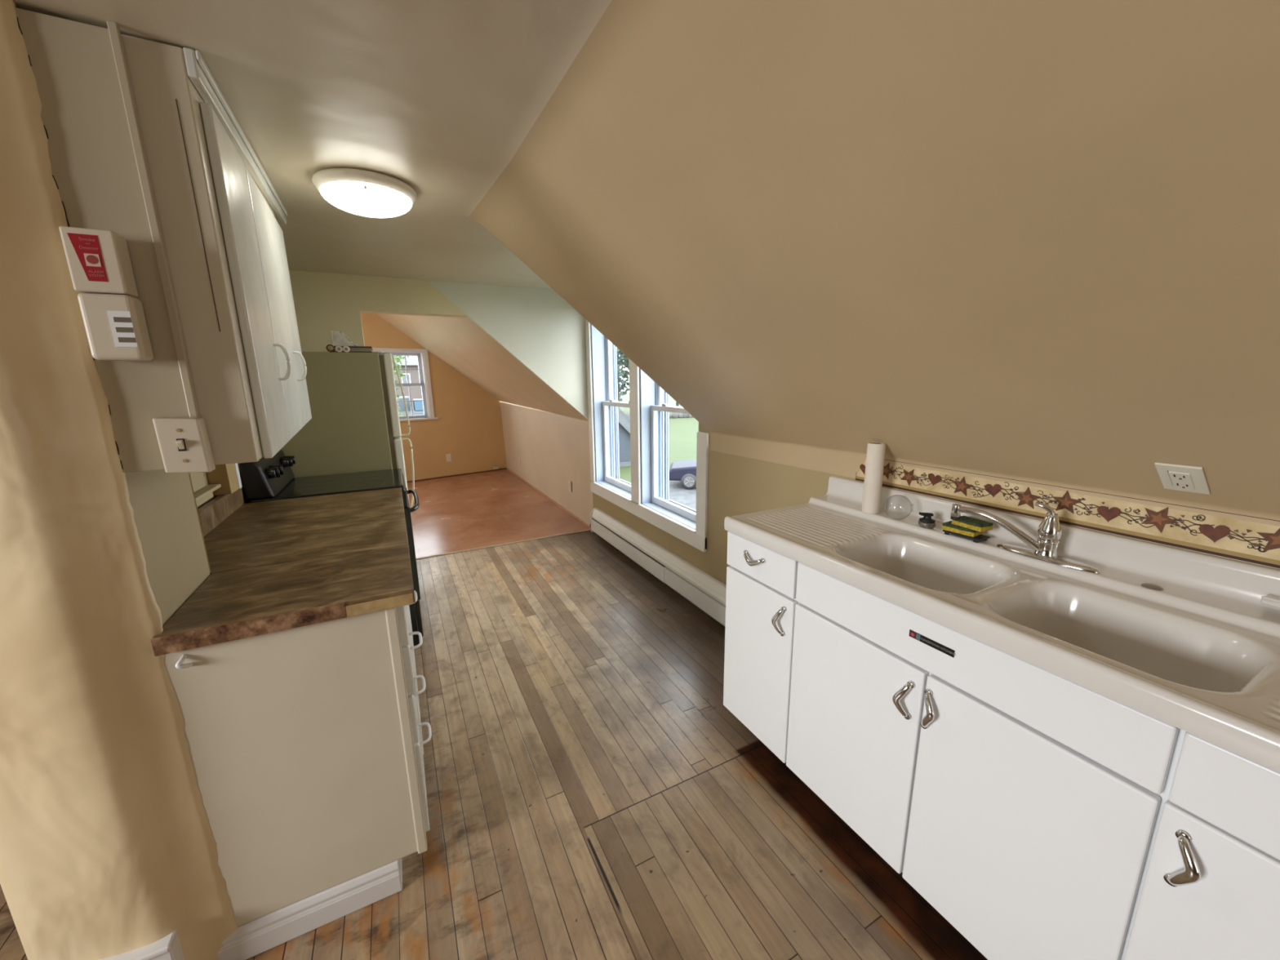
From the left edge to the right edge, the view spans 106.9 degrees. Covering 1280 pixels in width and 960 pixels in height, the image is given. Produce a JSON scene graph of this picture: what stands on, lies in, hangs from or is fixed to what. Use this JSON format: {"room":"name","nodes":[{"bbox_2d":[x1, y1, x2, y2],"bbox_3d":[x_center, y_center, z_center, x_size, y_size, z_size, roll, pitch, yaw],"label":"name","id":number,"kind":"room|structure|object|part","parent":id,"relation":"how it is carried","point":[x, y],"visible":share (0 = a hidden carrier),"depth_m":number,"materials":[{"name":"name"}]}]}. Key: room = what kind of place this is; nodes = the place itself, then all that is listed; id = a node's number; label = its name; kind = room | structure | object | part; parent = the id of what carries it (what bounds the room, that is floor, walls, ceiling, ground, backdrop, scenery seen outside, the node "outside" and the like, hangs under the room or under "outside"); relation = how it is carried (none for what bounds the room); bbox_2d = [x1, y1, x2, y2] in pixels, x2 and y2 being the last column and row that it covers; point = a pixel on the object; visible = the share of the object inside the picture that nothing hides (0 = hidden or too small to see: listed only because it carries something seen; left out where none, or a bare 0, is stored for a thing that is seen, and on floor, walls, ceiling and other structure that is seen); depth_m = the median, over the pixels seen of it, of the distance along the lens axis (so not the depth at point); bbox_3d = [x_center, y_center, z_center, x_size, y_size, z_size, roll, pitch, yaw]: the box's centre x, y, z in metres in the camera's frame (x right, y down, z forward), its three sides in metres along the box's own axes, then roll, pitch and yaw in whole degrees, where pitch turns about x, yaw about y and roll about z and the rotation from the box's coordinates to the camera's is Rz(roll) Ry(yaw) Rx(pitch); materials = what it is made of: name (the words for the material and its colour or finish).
{"room":"kitchen","nodes":[
{"label":"kitchen","id":0,"kind":"room"},
{"bbox_2d":[0,0,237,959],"bbox_3d":[-1.259,0.138,1.065,0.340,2.200,0.438,-7,13,-27],"label":"wall column","id":1,"kind":"structure","parent":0,"point":[108,848],"depth_m":0.95,"materials":[{"name":"beige paint"}]},
{"bbox_2d":[58,226,153,360],"bbox_3d":[-0.989,-0.340,0.885,0.074,0.227,0.052,-7,13,-27],"label":"alarm box","id":2,"kind":"object","parent":1,"relation":"attached to","point":[99,260],"visible":1,"depth_m":0.87,"materials":[{"name":"white paint"}]},
{"bbox_2d":[106,310,137,346],"bbox_3d":[-0.963,-0.281,0.883,0.030,0.064,0.002,-7,13,-27],"label":"vent","id":3,"kind":"object","parent":2,"relation":"attached to","point":[122,325],"depth_m":0.88,"materials":[{"name":"white paint"}]},
{"bbox_2d":[99,929,184,959],"bbox_3d":[-1.199,1.163,1.064,0.265,0.194,0.062,-7,13,-27],"label":"baseboard","id":4,"kind":"structure","parent":1,"relation":"attached to","point":[169,947],"depth_m":1.08,"materials":[{"name":"white paint"}]},
{"bbox_2d":[120,34,311,464],"bbox_3d":[-1.299,-0.546,1.424,0.434,0.857,1.192,-7,13,-27],"label":"upper cabinet","id":5,"kind":"object","parent":1,"relation":"attached to","point":[216,202],"visible":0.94,"depth_m":1.02,"materials":[{"name":"paint"}]},
{"bbox_3d":[-0.962,-0.440,1.180,0.019,0.741,0.307,-7,14,-28],"label":"door","id":6,"kind":"part","parent":5,"relation":"part of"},
{"bbox_3d":[-1.191,-0.527,1.582,0.019,0.728,0.615,-7,14,-28],"label":"door","id":7,"kind":"part","parent":5,"relation":"part of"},
{"bbox_3d":[-0.999,-0.330,1.326,0.034,0.101,0.009,-7,13,-27],"label":"handle","id":8,"kind":"part","parent":5,"relation":"part of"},
{"bbox_3d":[-1.187,-0.398,1.659,0.034,0.101,0.009,-7,13,-27],"label":"handle","id":9,"kind":"part","parent":5,"relation":"part of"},
{"bbox_2d":[124,470,210,626],"bbox_3d":[-1.271,0.192,1.103,0.290,2.080,0.360,-7,13,-27],"label":"wall","id":10,"kind":"structure","parent":0,"point":[166,518],"depth_m":1.14,"materials":[{"name":"beige paint"}]},
{"bbox_2d":[14,7,199,472],"bbox_3d":[-0.996,-0.417,0.911,0.138,0.807,0.026,-7,13,-27],"label":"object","id":11,"kind":"structure","parent":10,"relation":"attached to","point":[100,171],"depth_m":0.88,"materials":[{"name":"paint"}]},
{"bbox_2d":[152,417,215,473],"bbox_3d":[-0.933,-0.071,0.972,0.072,0.115,0.050,-7,13,-27],"label":"light switch","id":12,"kind":"object","parent":10,"relation":"attached to","point":[184,443],"visible":1,"depth_m":0.96,"materials":[{"name":"beige plastic"}]},
{"bbox_2d":[197,487,244,537],"bbox_3d":[-1.573,0.151,1.704,0.026,0.088,0.973,-7,13,-27],"label":"backsplash","id":13,"kind":"structure","parent":10,"relation":"attached to","point":[219,508],"depth_m":1.83,"materials":[{"name":"brown laminate"}]},
{"bbox_2d":[190,462,250,509],"bbox_3d":[-1.992,-0.105,2.270,0.120,2.194,2.440,-7,13,-27],"label":"wall","id":14,"kind":"structure","parent":0,"point":[199,480],"depth_m":1.83,"materials":[{"name":"beige paint"}]},
{"bbox_2d":[194,484,221,506],"bbox_3d":[-1.528,0.104,1.581,0.039,0.048,0.720,-7,13,-27],"label":"trim","id":15,"kind":"structure","parent":14,"relation":"attached to","point":[203,495],"depth_m":1.78,"materials":[{"name":"beige paint"}]},
{"bbox_2d":[206,463,242,495],"bbox_3d":[-1.721,-0.092,1.948,0.067,0.285,0.145,-7,13,-27],"label":"trim","id":16,"kind":"structure","parent":14,"relation":"attached to","point":[228,475],"depth_m":1.91,"materials":[{"name":"beige wood"}]},
{"bbox_2d":[273,189,552,289],"bbox_3d":[-2.432,-1.190,2.188,5.900,0.134,1.990,-7,13,-27],"label":"ceiling","id":17,"kind":"structure","parent":0,"point":[319,236],"depth_m":2.52,"materials":[{"name":"paint"}]},
{"bbox_2d":[360,312,506,481],"bbox_3d":[-3.655,-1.167,6.634,3.840,2.500,0.200,-11,15,-39],"label":"wall","id":18,"kind":"structure","parent":0,"point":[468,426],"depth_m":7.20,"materials":[{"name":"paint"}]},
{"bbox_2d":[372,347,438,421],"bbox_3d":[-3.395,-1.349,6.749,0.860,1.004,0.185,-11,15,-39],"label":"window","id":19,"kind":"structure","parent":18,"relation":"in","point":[422,354],"depth_m":6.88,"materials":[{"name":"white paint"}]},
{"bbox_3d":[-3.435,-1.571,6.747,0.623,0.463,0.030,-11,15,-39],"label":"sash","id":20,"kind":"part","parent":19,"relation":"part of","materials":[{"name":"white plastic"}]},
{"bbox_3d":[-3.404,-1.130,6.809,0.623,0.498,0.030,-11,15,-39],"label":"sash","id":21,"kind":"part","parent":19,"relation":"part of","materials":[{"name":"white plastic"}]},
{"bbox_2d":[445,453,451,462],"bbox_3d":[-2.934,-0.342,7.274,0.070,0.115,0.008,-11,15,-39],"label":"outlet","id":22,"kind":"object","parent":18,"relation":"attached to","point":[448,455],"visible":1,"depth_m":7.27,"materials":[{"name":"white plastic"}]},
{"bbox_2d":[406,467,506,482],"bbox_3d":[-3.591,0.063,6.794,3.579,0.018,0.014,-11,15,-39],"label":"baseboard","id":23,"kind":"structure","parent":18,"relation":"attached to","point":[504,468],"depth_m":7.38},
{"bbox_2d":[288,270,588,421],"bbox_3d":[-2.982,-0.285,3.181,5.617,2.194,0.120,-7,13,-27],"label":"wall","id":24,"kind":"structure","parent":0,"point":[537,326],"depth_m":3.75,"materials":[{"name":"paint"}]},
{"bbox_2d":[376,313,586,420],"bbox_3d":[-3.025,-1.395,5.230,3.617,1.386,4.020,-7,13,-27],"label":"ceiling","id":25,"kind":"structure","parent":0,"point":[458,342],"depth_m":5.12,"materials":[{"name":"paint"}]},
{"bbox_2d":[0,469,987,959],"bbox_3d":[-2.293,1.032,2.448,5.900,0.104,10.800,-7,13,-27],"label":"floor","id":26,"kind":"structure","parent":0,"point":[593,792],"depth_m":1.67,"materials":[{"name":"brown wood"}]},
{"bbox_2d":[164,590,431,959],"bbox_3d":[-1.184,0.664,1.777,0.667,0.873,1.367,-7,13,-27],"label":"base cabinet","id":27,"kind":"object","parent":26,"relation":"on","point":[305,746],"visible":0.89,"depth_m":1.21,"materials":[{"name":"paint"}]},
{"bbox_2d":[151,487,415,656],"bbox_3d":[-1.198,0.173,1.677,0.662,0.130,1.372,-7,13,-27],"label":"countertop","id":28,"kind":"structure","parent":27,"relation":"on","point":[276,566],"depth_m":1.39,"materials":[{"name":"brown laminate"}]},
{"bbox_3d":[-1.194,1.044,1.855,0.438,0.097,1.357,-7,13,-27],"label":"skirting","id":29,"kind":"part","parent":27,"relation":"part of","materials":[{"name":"white paint"}]},
{"bbox_3d":[-0.710,0.359,1.406,0.021,0.125,0.319,-7,13,-27],"label":"drawer","id":30,"kind":"part","parent":27,"relation":"part of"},
{"bbox_3d":[-0.708,0.497,1.436,0.021,0.145,0.319,-7,13,-27],"label":"drawer","id":31,"kind":"part","parent":27,"relation":"part of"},
{"bbox_3d":[-0.688,0.351,1.421,0.037,0.008,0.099,-7,13,-27],"label":"handle","id":32,"kind":"part","parent":27,"relation":"part of","materials":[{"name":"white paint"}]},
{"bbox_3d":[-1.129,0.493,2.267,0.018,0.733,0.494,-7,13,-27],"label":"door","id":33,"kind":"part","parent":27,"relation":"part of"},
{"bbox_3d":[-0.709,0.646,1.466,0.015,0.146,0.319,-7,13,-27],"label":"drawer","id":34,"kind":"part","parent":27,"relation":"part of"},
{"bbox_3d":[-0.899,0.582,1.832,0.018,0.733,0.495,-7,13,-27],"label":"door","id":35,"kind":"part","parent":27,"relation":"part of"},
{"bbox_3d":[-0.686,0.488,1.451,0.037,0.008,0.099,-7,13,-27],"label":"handle","id":36,"kind":"part","parent":27,"relation":"part of","materials":[{"name":"white paint"}]},
{"bbox_3d":[-0.689,0.637,1.480,0.037,0.008,0.099,-7,13,-27],"label":"handle","id":37,"kind":"part","parent":27,"relation":"part of","materials":[{"name":"white paint"}]},
{"bbox_3d":[-0.705,0.870,1.514,0.015,0.297,0.319,-7,13,-27],"label":"drawer","id":38,"kind":"part","parent":27,"relation":"part of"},
{"bbox_3d":[-0.687,0.807,1.516,0.037,0.008,0.099,-7,13,-27],"label":"handle","id":39,"kind":"part","parent":27,"relation":"part of","materials":[{"name":"white paint"}]},
{"bbox_2d":[239,448,423,645],"bbox_3d":[-1.595,0.362,2.628,0.716,1.080,0.560,-7,13,-27],"label":"stove","id":40,"kind":"object","parent":26,"relation":"on","point":[269,479],"visible":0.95,"depth_m":2.47,"materials":[{"name":"black metal"}]},
{"bbox_3d":[-1.728,-0.033,2.235,0.048,0.052,0.052,-7,13,-27],"label":"knob","id":41,"kind":"part","parent":40,"relation":"part of","materials":[{"name":"plastic"}]},
{"bbox_3d":[-1.765,-0.047,2.305,0.048,0.052,0.052,-7,13,-27],"label":"knob","id":42,"kind":"part","parent":40,"relation":"part of","materials":[{"name":"plastic"}]},
{"bbox_3d":[-1.885,-0.093,2.531,0.048,0.052,0.052,-7,13,-27],"label":"knob","id":43,"kind":"part","parent":40,"relation":"part of","materials":[{"name":"plastic"}]},
{"bbox_3d":[-1.921,-0.108,2.600,0.048,0.052,0.052,-7,13,-27],"label":"knob","id":44,"kind":"part","parent":40,"relation":"part of","materials":[{"name":"plastic"}]},
{"bbox_2d":[249,468,404,502],"bbox_3d":[-1.623,0.022,2.543,0.632,0.022,0.560,-7,13,-27],"label":"cooktop","id":45,"kind":"object","parent":40,"relation":"in","point":[340,483],"depth_m":2.48,"materials":[{"name":"black glass"}]},
{"bbox_3d":[-1.338,0.351,2.762,0.031,0.520,0.548,-7,13,-27],"label":"oven door","id":46,"kind":"part","parent":40,"relation":"part of","materials":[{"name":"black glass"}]},
{"bbox_3d":[-1.306,0.112,2.730,0.060,0.033,0.494,-7,13,-27],"label":"handle","id":47,"kind":"part","parent":40,"relation":"part of","materials":[{"name":"metal"}]},
{"bbox_3d":[-1.336,0.718,2.838,0.023,0.210,0.548,-7,13,-27],"label":"storage drawer","id":48,"kind":"part","parent":40,"relation":"part of","materials":[{"name":"metal"}]},
{"bbox_2d":[281,350,414,512],"bbox_3d":[-1.904,-0.006,3.139,0.744,1.617,0.685,-7,13,-27],"label":"refrigerator","id":49,"kind":"object","parent":26,"relation":"on","point":[353,426],"visible":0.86,"depth_m":2.78,"materials":[{"name":"beige metal"}]},
{"bbox_2d":[325,344,335,351],"bbox_3d":[-1.762,-0.750,2.703,0.042,0.042,0.063,-7,13,-27],"label":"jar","id":50,"kind":"object","parent":49,"relation":"on","point":[330,348],"visible":0.96,"depth_m":2.68,"materials":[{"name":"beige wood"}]},
{"bbox_3d":[-1.748,-0.745,2.677,0.027,0.027,0.002,-7,13,-27],"label":"lid","id":51,"kind":"part","parent":50,"relation":"part of","materials":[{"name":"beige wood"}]},
{"bbox_2d":[335,346,342,351],"bbox_3d":[-1.720,-0.749,2.711,0.035,0.035,0.020,-7,13,-27],"label":"tape roll","id":52,"kind":"object","parent":49,"relation":"on","point":[338,348],"visible":1,"depth_m":2.71,"materials":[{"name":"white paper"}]},
{"bbox_2d":[342,346,350,352],"bbox_3d":[-1.688,-0.752,2.727,0.035,0.035,0.020,-7,13,-27],"label":"tape roll","id":53,"kind":"object","parent":49,"relation":"on","point":[345,348],"visible":1,"depth_m":2.72,"materials":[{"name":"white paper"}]},
{"bbox_2d":[333,346,372,352],"bbox_3d":[-1.717,-0.778,2.847,0.194,0.036,0.210,-7,13,-27],"label":"wire tray","id":54,"kind":"object","parent":49,"relation":"on","point":[353,348],"visible":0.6,"depth_m":2.77,"materials":[{"name":"metal"}]},
{"bbox_3d":[-1.713,-0.777,2.849,0.178,0.022,0.200,-7,13,-27],"label":"panel","id":55,"kind":"part","parent":54,"relation":"part of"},
{"bbox_3d":[-1.650,-0.570,3.158,0.046,0.502,0.685,-7,13,-27],"label":"freezer door","id":56,"kind":"part","parent":49,"relation":"part of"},
{"bbox_3d":[-1.471,-0.515,2.922,0.061,0.488,0.012,-7,13,-27],"label":"handle","id":57,"kind":"part","parent":49,"relation":"part of","materials":[{"name":"beige plastic"}]},
{"bbox_3d":[-1.640,0.189,3.319,0.046,1.024,0.685,-7,13,-27],"label":"fridge door","id":58,"kind":"part","parent":49,"relation":"part of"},
{"bbox_3d":[-1.465,-0.029,3.025,0.059,0.481,0.012,-7,13,-27],"label":"handle","id":59,"kind":"part","parent":49,"relation":"part of","materials":[{"name":"beige plastic"}]},
{"bbox_2d":[415,528,591,559],"bbox_3d":[-1.459,0.606,4.148,2.237,0.007,0.030,-7,13,-27],"label":"trim","id":60,"kind":"structure","parent":26,"relation":"on","point":[430,556],"depth_m":4.26,"materials":[{"name":"wood"}]},
{"bbox_2d":[723,531,1279,959],"bbox_3d":[0.930,0.739,1.301,0.542,0.867,1.646,-7,13,-27],"label":"base cabinet","id":61,"kind":"object","parent":26,"relation":"on","point":[1043,815],"visible":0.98,"depth_m":1.03,"materials":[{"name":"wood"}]},
{"bbox_3d":[0.396,0.283,1.681,0.031,0.039,0.107,-7,13,-27],"label":"handle","id":62,"kind":"part","parent":61,"relation":"part of","materials":[{"name":"silver metal"}]},
{"bbox_3d":[0.430,0.667,1.763,0.020,0.614,0.353,-7,13,-27],"label":"door","id":63,"kind":"part","parent":61,"relation":"part of","materials":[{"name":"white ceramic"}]},
{"bbox_3d":[0.424,0.291,1.684,0.020,0.136,0.350,-7,13,-27],"label":"drawer","id":64,"kind":"part","parent":61,"relation":"part of","materials":[{"name":"white ceramic"}]},
{"bbox_3d":[0.464,0.472,1.591,0.045,0.107,0.018,4,13,20],"label":"handle","id":65,"kind":"part","parent":61,"relation":"part of","materials":[{"name":"silver metal"}]},
{"bbox_3d":[0.612,0.738,1.419,0.020,0.614,0.427,-7,13,-27],"label":"door","id":66,"kind":"part","parent":61,"relation":"part of","materials":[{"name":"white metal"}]},
{"bbox_3d":[0.668,0.558,1.207,0.045,0.107,0.018,4,13,20],"label":"handle","id":67,"kind":"part","parent":61,"relation":"part of","materials":[{"name":"silver metal"}]},
{"bbox_3d":[0.697,0.565,1.150,0.018,0.107,0.045,2,12,15],"label":"handle","id":68,"kind":"part","parent":61,"relation":"part of","materials":[{"name":"silver metal"}]},
{"bbox_3d":[0.701,0.399,1.162,0.020,0.136,0.834,-7,13,-27],"label":"panel","id":69,"kind":"part","parent":61,"relation":"part of","materials":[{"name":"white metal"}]},
{"bbox_2d":[724,475,1279,772],"bbox_3d":[0.960,0.293,1.225,0.576,0.270,1.658,-7,13,-27],"label":"sink","id":70,"kind":"object","parent":61,"relation":"in","point":[1188,641],"visible":0.88,"depth_m":1.13,"materials":[{"name":"ceramic"}]},
{"bbox_2d":[862,442,885,514],"bbox_3d":[0.863,-0.007,1.753,0.060,0.259,0.060,-7,13,-27],"label":"paper towel roll","id":71,"kind":"object","parent":70,"relation":"on","point":[875,456],"visible":1,"depth_m":1.73,"materials":[{"name":"paper"}]},
{"bbox_2d":[917,511,936,528],"bbox_3d":[0.963,0.133,1.589,0.053,0.049,0.053,-7,13,-27],"label":"stopper","id":72,"kind":"object","parent":70,"relation":"on","point":[926,522],"visible":1,"depth_m":1.58,"materials":[{"name":"black rubber"}]},
{"bbox_3d":[0.957,0.114,1.585,0.040,0.011,0.017,0,12,3],"label":"knob","id":73,"kind":"part","parent":72,"relation":"part of","materials":[{"name":"plastic"}]},
{"bbox_2d":[917,520,936,528],"bbox_3d":[0.963,0.147,1.592,0.053,0.021,0.053,-7,13,-27],"label":"basket","id":74,"kind":"object","parent":72,"relation":"on","point":[925,524],"depth_m":1.57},
{"bbox_2d":[942,529,990,542],"bbox_3d":[1.022,0.173,1.489,0.060,0.012,0.110,-7,13,-27],"label":"tray","id":75,"kind":"object","parent":70,"relation":"on","point":[981,537],"visible":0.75,"depth_m":1.45,"materials":[{"name":"plastic"}]},
{"bbox_2d":[942,520,982,537],"bbox_3d":[1.016,0.153,1.497,0.056,0.022,0.094,-8,14,-30],"label":"sponge","id":76,"kind":"object","parent":75,"relation":"on","point":[948,526],"visible":0.77,"depth_m":1.48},
{"bbox_2d":[951,515,993,532],"bbox_3d":[1.030,0.135,1.473,0.056,0.022,0.092,-5,13,-21],"label":"sponge","id":77,"kind":"object","parent":76,"relation":"on","point":[971,523],"visible":0.85,"depth_m":1.45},
{"bbox_2d":[950,502,1100,573],"bbox_3d":[1.082,0.132,1.340,0.069,0.154,0.349,-10,15,-36],"label":"faucet","id":78,"kind":"object","parent":70,"relation":"on","point":[1049,531],"visible":1,"depth_m":1.29,"materials":[{"name":"silver metal"}]},
{"bbox_3d":[1.035,0.139,1.376,0.030,0.094,0.214,-11,16,-41],"label":"spout","id":79,"kind":"part","parent":78,"relation":"part of","materials":[{"name":"silver metal"}]},
{"bbox_3d":[1.114,0.112,1.294,0.051,0.097,0.062,-7,13,-27],"label":"lever handle","id":80,"kind":"part","parent":78,"relation":"part of","materials":[{"name":"silver metal"}]},
{"bbox_3d":[1.118,0.211,1.309,0.054,0.011,0.236,-7,13,-27],"label":"plate","id":81,"kind":"part","parent":78,"relation":"part of","materials":[{"name":"silver metal"}]},
{"bbox_3d":[1.368,0.263,0.941,0.055,0.017,0.162,-7,13,-27],"label":"soap dish","id":82,"kind":"part","parent":70,"relation":"part of","materials":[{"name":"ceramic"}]},
{"bbox_3d":[0.806,0.813,1.053,0.020,0.614,0.401,-7,13,-27],"label":"door","id":83,"kind":"part","parent":61,"relation":"part of","materials":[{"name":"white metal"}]},
{"bbox_3d":[0.893,0.636,0.780,0.018,0.107,0.045,2,12,15],"label":"handle","id":84,"kind":"part","parent":61,"relation":"part of","materials":[{"name":"silver metal"}]},
{"bbox_3d":[1.003,0.887,0.681,0.020,0.618,0.443,-7,13,-27],"label":"door","id":85,"kind":"part","parent":61,"relation":"part of","materials":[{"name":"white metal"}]},
{"bbox_3d":[0.999,0.514,0.600,0.020,0.136,0.440,-7,13,-27],"label":"drawer","id":86,"kind":"part","parent":61,"relation":"part of","materials":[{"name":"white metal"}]},
{"bbox_2d":[500,401,593,525],"bbox_3d":[-1.306,-0.413,6.256,0.257,1.120,3.970,-7,13,-27],"label":"wall","id":87,"kind":"structure","parent":0,"point":[552,453],"depth_m":5.58,"materials":[{"name":"paint"}]},
{"bbox_2d":[498,401,588,428],"bbox_3d":[-1.370,-0.872,6.037,0.021,0.110,3.809,-7,14,-27],"label":"trim","id":88,"kind":"structure","parent":87,"relation":"attached to","point":[581,423],"depth_m":5.39,"materials":[{"name":"wood"}]},
{"bbox_2d":[506,467,591,528],"bbox_3d":[-1.348,0.141,6.279,0.014,0.020,3.730,-7,13,-27],"label":"baseboard","id":89,"kind":"structure","parent":87,"relation":"attached to","point":[512,472],"depth_m":5.67,"materials":[{"name":"wood"}]},
{"bbox_2d":[568,480,571,492],"bbox_3d":[-0.751,0.065,5.078,0.008,0.115,0.070,-7,13,-27],"label":"outlet","id":90,"kind":"object","parent":87,"relation":"attached to","point":[569,482],"visible":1,"depth_m":5.07,"materials":[{"name":"white plastic"}]},
{"bbox_2d":[13,0,1279,526],"bbox_3d":[-0.916,-0.098,-0.597,5.860,1.284,4.640,-7,13,-27],"label":"ceiling","id":91,"kind":"structure","parent":0,"point":[1032,241],"depth_m":0.90,"materials":[{"name":"paint"}]},
{"bbox_2d":[311,168,417,217],"bbox_3d":[-0.937,-0.970,1.633,0.314,0.092,0.314,-7,13,-27],"label":"ceiling light","id":92,"kind":"object","parent":91,"relation":"attached to","point":[363,193],"visible":1,"depth_m":1.55,"materials":[{"name":"white"}]},
{"bbox_2d":[319,181,412,217],"bbox_3d":[-0.937,-0.949,1.638,0.278,0.050,0.278,-7,13,-27],"label":"diffuser","id":93,"kind":"object","parent":92,"relation":"attached to","point":[375,199],"depth_m":1.57,"materials":[{"name":"white"}]},
{"bbox_2d":[1154,462,1210,494],"bbox_3d":[1.211,-0.004,1.059,0.096,0.071,0.072,-7,13,-27],"label":"outlet","id":94,"kind":"object","parent":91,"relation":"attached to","point":[1172,477],"visible":1,"depth_m":1.05,"materials":[{"name":"white plastic"}]},
{"bbox_2d":[1167,471,1194,488],"bbox_3d":[1.209,0.000,1.060,0.056,0.042,0.034,-7,13,-27],"label":"receptacle","id":95,"kind":"object","parent":94,"relation":"attached to","point":[1175,479],"depth_m":1.06,"materials":[{"name":"white plastic"}]},
{"bbox_2d":[590,323,1279,584],"bbox_3d":[1.149,-0.058,1.591,0.243,2.300,6.530,-7,13,-27],"label":"wall","id":96,"kind":"structure","parent":0,"point":[737,485],"depth_m":2.65,"materials":[{"name":"beige paint"}]},
{"bbox_2d":[591,324,631,498],"bbox_3d":[-0.128,-0.678,3.991,0.265,1.571,0.780,-7,13,-27],"label":"window","id":97,"kind":"structure","parent":96,"relation":"in","point":[604,353],"depth_m":4.30,"materials":[{"name":"white plastic"}]},
{"bbox_3d":[-0.150,-0.289,4.059,0.034,0.739,0.748,-7,13,-27],"label":"sash","id":98,"kind":"part","parent":97,"relation":"part of","materials":[{"name":"white plastic"}]},
{"bbox_3d":[-0.111,-1.025,3.928,0.034,0.826,0.748,-7,13,-27],"label":"sash","id":99,"kind":"part","parent":97,"relation":"part of","materials":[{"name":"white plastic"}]},
{"bbox_2d":[584,318,708,552],"bbox_3d":[-0.006,-0.576,3.550,0.120,1.730,1.871,-7,13,-27],"label":"trim","id":100,"kind":"structure","parent":96,"relation":"attached to","point":[697,538],"depth_m":3.52,"materials":[{"name":"wood"}]},
{"bbox_2d":[590,506,726,626],"bbox_3d":[0.149,0.612,3.380,0.070,0.256,2.722,-7,13,-27],"label":"baseboard heater","id":101,"kind":"object","parent":96,"relation":"attached to","point":[707,593],"visible":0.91,"depth_m":3.27,"materials":[{"name":"beige metal"}]},
{"bbox_2d":[640,368,699,529],"bbox_3d":[0.291,-0.516,3.200,0.265,1.571,0.767,-7,13,-27],"label":"window","id":102,"kind":"structure","parent":96,"relation":"in","point":[655,407],"depth_m":3.54,"materials":[{"name":"white plastic"}]},
{"bbox_3d":[0.307,-0.863,3.137,0.034,0.826,0.735,-7,13,-27],"label":"sash","id":103,"kind":"part","parent":102,"relation":"part of","materials":[{"name":"white plastic"}]},
{"bbox_3d":[0.269,-0.127,3.268,0.034,0.739,0.735,-7,13,-27],"label":"sash","id":104,"kind":"part","parent":102,"relation":"part of","materials":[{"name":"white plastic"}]},
{"bbox_2d":[855,456,1279,568],"bbox_3d":[1.409,0.152,0.942,0.003,0.108,2.285,-7,13,-27],"label":"wallpaper border","id":105,"kind":"object","parent":96,"relation":"attached to","point":[1251,542],"visible":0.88,"depth_m":1.25,"materials":[{"name":"paper"}]},
{"label":"outside","id":106,"kind":"structure","parent":0,"visible":0},
{"bbox_2d":[618,392,698,483],"bbox_3d":[-11.956,-7.195,55.445,150.000,0.200,170.000,-7,13,-27],"label":"ground","id":107,"kind":"structure","parent":106,"point":[682,431],"depth_m":34.11,"materials":[{"name":"plant"}]},
{"bbox_2d":[392,355,408,399],"bbox_3d":[-14.468,-6.817,25.190,4.190,11.726,4.205,-7,13,-27],"label":"tree","id":108,"kind":"object","parent":107,"relation":"on","point":[397,359],"visible":0.04,"depth_m":26.12,"materials":[{"name":"green plant"}]},
{"bbox_2d":[391,355,422,408],"bbox_3d":[-35.057,-14.923,69.225,22.000,9.800,11.200,-7,13,-27],"label":"house","id":109,"kind":"structure","parent":107,"relation":"on","point":[412,375],"depth_m":65.50,"materials":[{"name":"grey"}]},
{"bbox_3d":[-32.118,-13.834,65.116,0.900,1.300,0.040,-7,13,-27],"label":"pane","id":110,"kind":"part","parent":109,"relation":"part of","materials":[{"name":"clear glass"}]},
{"bbox_2d":[616,346,629,408],"bbox_3d":[-2.884,-13.479,53.967,10.410,12.477,10.045,-7,13,-27],"label":"tree","id":111,"kind":"object","parent":107,"relation":"on","point":[622,360],"visible":0.14,"depth_m":52.12,"materials":[{"name":"green plant"}]},
{"bbox_2d":[617,407,631,466],"bbox_3d":[-3.179,-2.898,25.024,5.160,3.820,6.020,-7,13,-27],"label":"garage","id":112,"kind":"structure","parent":107,"relation":"on","point":[624,420],"depth_m":23.33,"materials":[{"name":"grey"}]},
{"bbox_3d":[-1.864,-0.648,23.014,4.450,0.220,0.030,-7,13,-27],"label":"board","id":113,"kind":"part","parent":112,"relation":"part of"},
{"bbox_2d":[625,412,693,418],"bbox_3d":[9.348,-7.453,53.438,35.643,1.132,0.746,-4,12,-14],"label":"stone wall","id":114,"kind":"structure","parent":107,"relation":"on","point":[673,415],"depth_m":51.94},
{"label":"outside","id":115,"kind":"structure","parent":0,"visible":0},
{"bbox_2d":[669,480,696,510],"bbox_3d":[1.222,1.196,14.630,6.572,0.012,15.306,6,14,30],"label":"driveway","id":116,"kind":"structure","parent":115,"point":[677,493],"depth_m":17.59,"materials":[{"name":"concrete"}]},
{"bbox_2d":[669,459,696,489],"bbox_3d":[3.321,-0.490,18.977,4.295,1.448,1.840,1,12,6],"label":"car","id":117,"kind":"object","parent":116,"relation":"on","point":[684,471],"visible":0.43,"depth_m":18.36,"materials":[{"name":"paint"}]},
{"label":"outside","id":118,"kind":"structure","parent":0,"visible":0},
{"bbox_3d":[-37.192,-3.743,38.189,49.000,0.896,22.000,-7,13,-27],"label":"road","id":119,"kind":"object","parent":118,"visible":0},
{"bbox_2d":[396,395,423,416],"bbox_3d":[-19.165,-5.802,39.262,4.796,2.194,2.090,-7,13,-27],"label":"pickup truck","id":120,"kind":"object","parent":119,"relation":"on","point":[418,409],"visible":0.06,"depth_m":38.45,"materials":[{"name":"paint"}]}
]}

